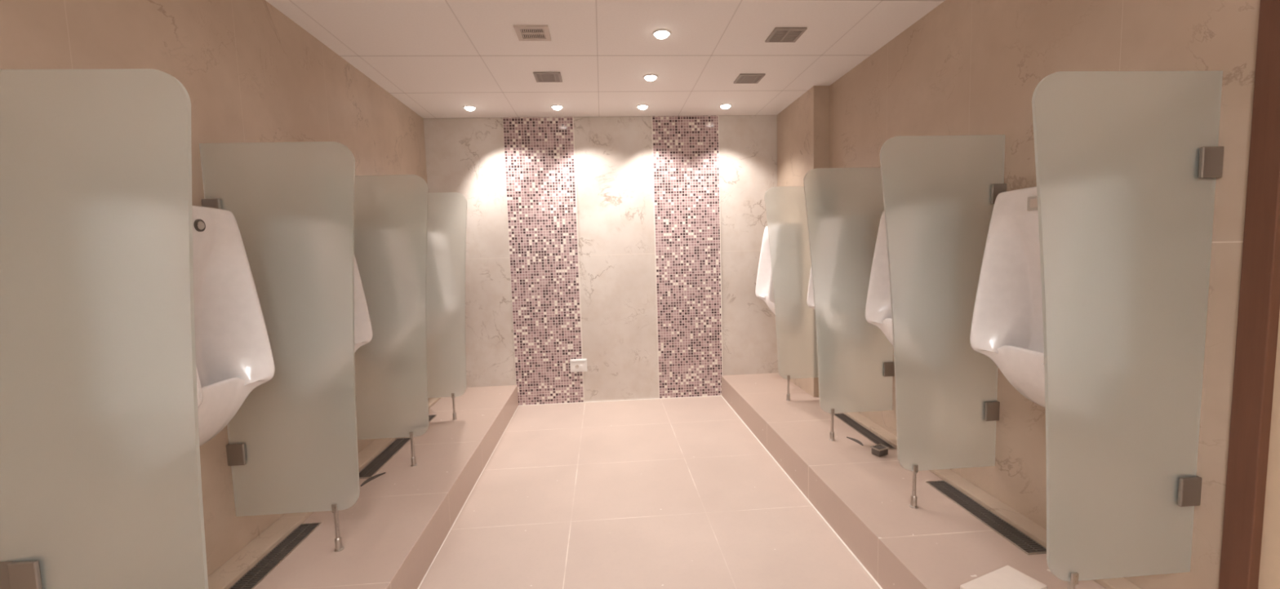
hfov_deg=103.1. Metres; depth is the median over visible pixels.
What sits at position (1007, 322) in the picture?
urinal
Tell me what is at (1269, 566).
door
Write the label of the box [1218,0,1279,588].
trim
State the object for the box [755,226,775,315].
urinal
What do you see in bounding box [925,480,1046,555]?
drain grate
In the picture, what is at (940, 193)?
glass wall
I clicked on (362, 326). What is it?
urinal
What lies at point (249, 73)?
wall
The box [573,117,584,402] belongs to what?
trim
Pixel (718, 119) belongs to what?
trim
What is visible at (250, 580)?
drain grate
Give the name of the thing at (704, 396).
trim
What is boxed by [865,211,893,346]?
urinal
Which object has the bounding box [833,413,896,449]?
drain grate
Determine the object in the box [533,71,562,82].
ceiling vent
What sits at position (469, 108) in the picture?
recessed light
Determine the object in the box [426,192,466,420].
glass wall
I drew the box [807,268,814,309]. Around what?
urinal
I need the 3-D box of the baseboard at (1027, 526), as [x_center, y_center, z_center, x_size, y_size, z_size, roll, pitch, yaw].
[1.494,0.872,2.666,0.082,0.022,2.460,-2,5,-4]
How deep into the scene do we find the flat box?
1.62 m
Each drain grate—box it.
[228,522,321,588]
[359,437,410,479]
[428,414,436,422]
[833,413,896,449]
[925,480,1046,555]
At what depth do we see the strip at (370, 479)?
2.66 m
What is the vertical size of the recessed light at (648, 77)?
0.025 m
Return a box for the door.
[1257,311,1279,588]
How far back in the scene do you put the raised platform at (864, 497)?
2.31 m
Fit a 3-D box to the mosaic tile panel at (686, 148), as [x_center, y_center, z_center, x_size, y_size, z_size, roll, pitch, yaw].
[0.428,-0.308,4.519,0.583,2.500,0.004,-2,5,-4]
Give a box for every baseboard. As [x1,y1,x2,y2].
[208,397,441,588]
[843,412,1140,588]
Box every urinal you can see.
[191,205,275,446]
[354,254,372,353]
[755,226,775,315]
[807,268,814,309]
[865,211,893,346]
[969,186,1044,408]
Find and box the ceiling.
[265,0,945,118]
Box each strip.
[360,472,385,486]
[846,436,862,446]
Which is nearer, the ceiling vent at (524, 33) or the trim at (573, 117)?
the ceiling vent at (524, 33)
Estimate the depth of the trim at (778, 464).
2.58 m
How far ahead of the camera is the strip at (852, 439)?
2.98 m
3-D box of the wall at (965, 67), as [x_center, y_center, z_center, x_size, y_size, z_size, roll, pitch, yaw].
[1.585,-0.087,1.501,0.238,2.500,6.208,-2,5,-4]
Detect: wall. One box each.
[0,0,427,577]
[0,68,208,588]
[199,141,359,552]
[354,174,429,466]
[423,115,777,402]
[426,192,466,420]
[764,186,817,400]
[777,0,1260,588]
[803,167,894,441]
[879,134,1006,509]
[1031,71,1223,588]
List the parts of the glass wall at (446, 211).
support post, post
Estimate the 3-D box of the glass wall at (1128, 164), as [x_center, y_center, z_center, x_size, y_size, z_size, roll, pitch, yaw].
[1.329,0.196,1.421,0.540,1.588,0.034,-2,5,-4]
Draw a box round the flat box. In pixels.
[960,565,1047,588]
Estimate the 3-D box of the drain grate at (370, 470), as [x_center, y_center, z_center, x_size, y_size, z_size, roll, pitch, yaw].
[-1.482,0.942,2.955,0.093,0.005,0.577,-2,5,-4]
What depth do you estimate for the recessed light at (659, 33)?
2.70 m
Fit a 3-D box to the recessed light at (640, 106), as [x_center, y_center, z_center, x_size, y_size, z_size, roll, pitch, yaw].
[0.022,-1.502,4.083,0.100,0.025,0.100,-2,5,-4]
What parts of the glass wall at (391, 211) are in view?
support post, post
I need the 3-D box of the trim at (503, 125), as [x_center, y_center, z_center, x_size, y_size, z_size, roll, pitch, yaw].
[-1.129,-0.348,4.400,0.002,2.312,0.006,-2,5,-4]
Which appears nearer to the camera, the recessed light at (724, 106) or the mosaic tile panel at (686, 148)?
the recessed light at (724, 106)
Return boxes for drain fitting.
[870,444,889,457]
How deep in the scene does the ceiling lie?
2.91 m
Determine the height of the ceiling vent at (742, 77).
0.009 m
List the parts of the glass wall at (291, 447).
support post, post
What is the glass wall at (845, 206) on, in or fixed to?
on the raised platform at (864, 497)
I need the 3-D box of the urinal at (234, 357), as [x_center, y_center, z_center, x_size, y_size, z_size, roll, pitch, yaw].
[-1.443,0.130,1.645,0.263,0.837,0.370,-2,5,-4]
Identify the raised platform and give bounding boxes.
[253,385,518,588]
[721,373,1106,588]
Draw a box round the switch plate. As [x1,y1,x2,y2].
[569,359,587,372]
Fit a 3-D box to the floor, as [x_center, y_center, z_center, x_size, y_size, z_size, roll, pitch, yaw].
[0.048,1.282,1.561,3.389,0.150,6.328,-2,5,-4]
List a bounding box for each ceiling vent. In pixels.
[513,25,551,40]
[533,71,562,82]
[733,73,764,83]
[764,26,807,42]
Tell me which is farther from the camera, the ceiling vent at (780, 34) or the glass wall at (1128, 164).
the ceiling vent at (780, 34)
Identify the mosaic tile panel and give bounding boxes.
[502,116,583,405]
[652,115,721,398]
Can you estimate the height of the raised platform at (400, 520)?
0.188 m
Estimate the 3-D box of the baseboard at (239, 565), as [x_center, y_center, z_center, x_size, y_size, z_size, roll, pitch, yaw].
[-1.561,0.968,2.575,0.105,0.022,3.788,-2,5,-4]
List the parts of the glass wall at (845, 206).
support post, post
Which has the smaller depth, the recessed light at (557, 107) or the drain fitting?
the drain fitting
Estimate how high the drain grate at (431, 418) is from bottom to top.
0.005 m
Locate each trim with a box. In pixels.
[417,405,519,588]
[502,124,515,375]
[519,395,720,406]
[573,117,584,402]
[651,115,659,398]
[718,119,722,376]
[720,395,882,588]
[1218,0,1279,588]
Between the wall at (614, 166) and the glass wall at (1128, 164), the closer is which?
the glass wall at (1128, 164)
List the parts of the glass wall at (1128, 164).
support post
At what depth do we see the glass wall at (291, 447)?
1.94 m
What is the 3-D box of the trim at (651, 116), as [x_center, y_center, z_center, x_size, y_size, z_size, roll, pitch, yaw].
[0.138,-0.298,4.497,0.006,2.500,0.006,-2,5,-4]
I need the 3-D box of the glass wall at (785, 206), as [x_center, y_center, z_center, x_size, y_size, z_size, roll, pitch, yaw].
[1.176,0.003,3.764,0.503,1.588,0.034,-2,5,-4]
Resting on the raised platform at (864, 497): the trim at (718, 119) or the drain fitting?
the drain fitting
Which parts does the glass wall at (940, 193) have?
post, support post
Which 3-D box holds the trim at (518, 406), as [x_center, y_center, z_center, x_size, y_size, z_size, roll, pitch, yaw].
[-0.939,1.143,2.635,0.004,0.003,3.788,-2,5,-4]
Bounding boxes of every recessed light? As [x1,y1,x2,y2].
[462,105,476,111]
[551,104,563,110]
[636,104,648,109]
[643,74,657,80]
[652,29,671,39]
[719,103,731,109]
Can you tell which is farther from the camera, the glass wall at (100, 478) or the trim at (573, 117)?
the trim at (573, 117)
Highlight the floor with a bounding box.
[418,396,879,588]
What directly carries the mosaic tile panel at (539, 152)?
attached to the wall at (614, 166)
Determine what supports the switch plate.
attached to the wall at (614, 166)
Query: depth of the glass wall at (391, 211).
2.74 m
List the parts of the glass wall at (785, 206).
support post, post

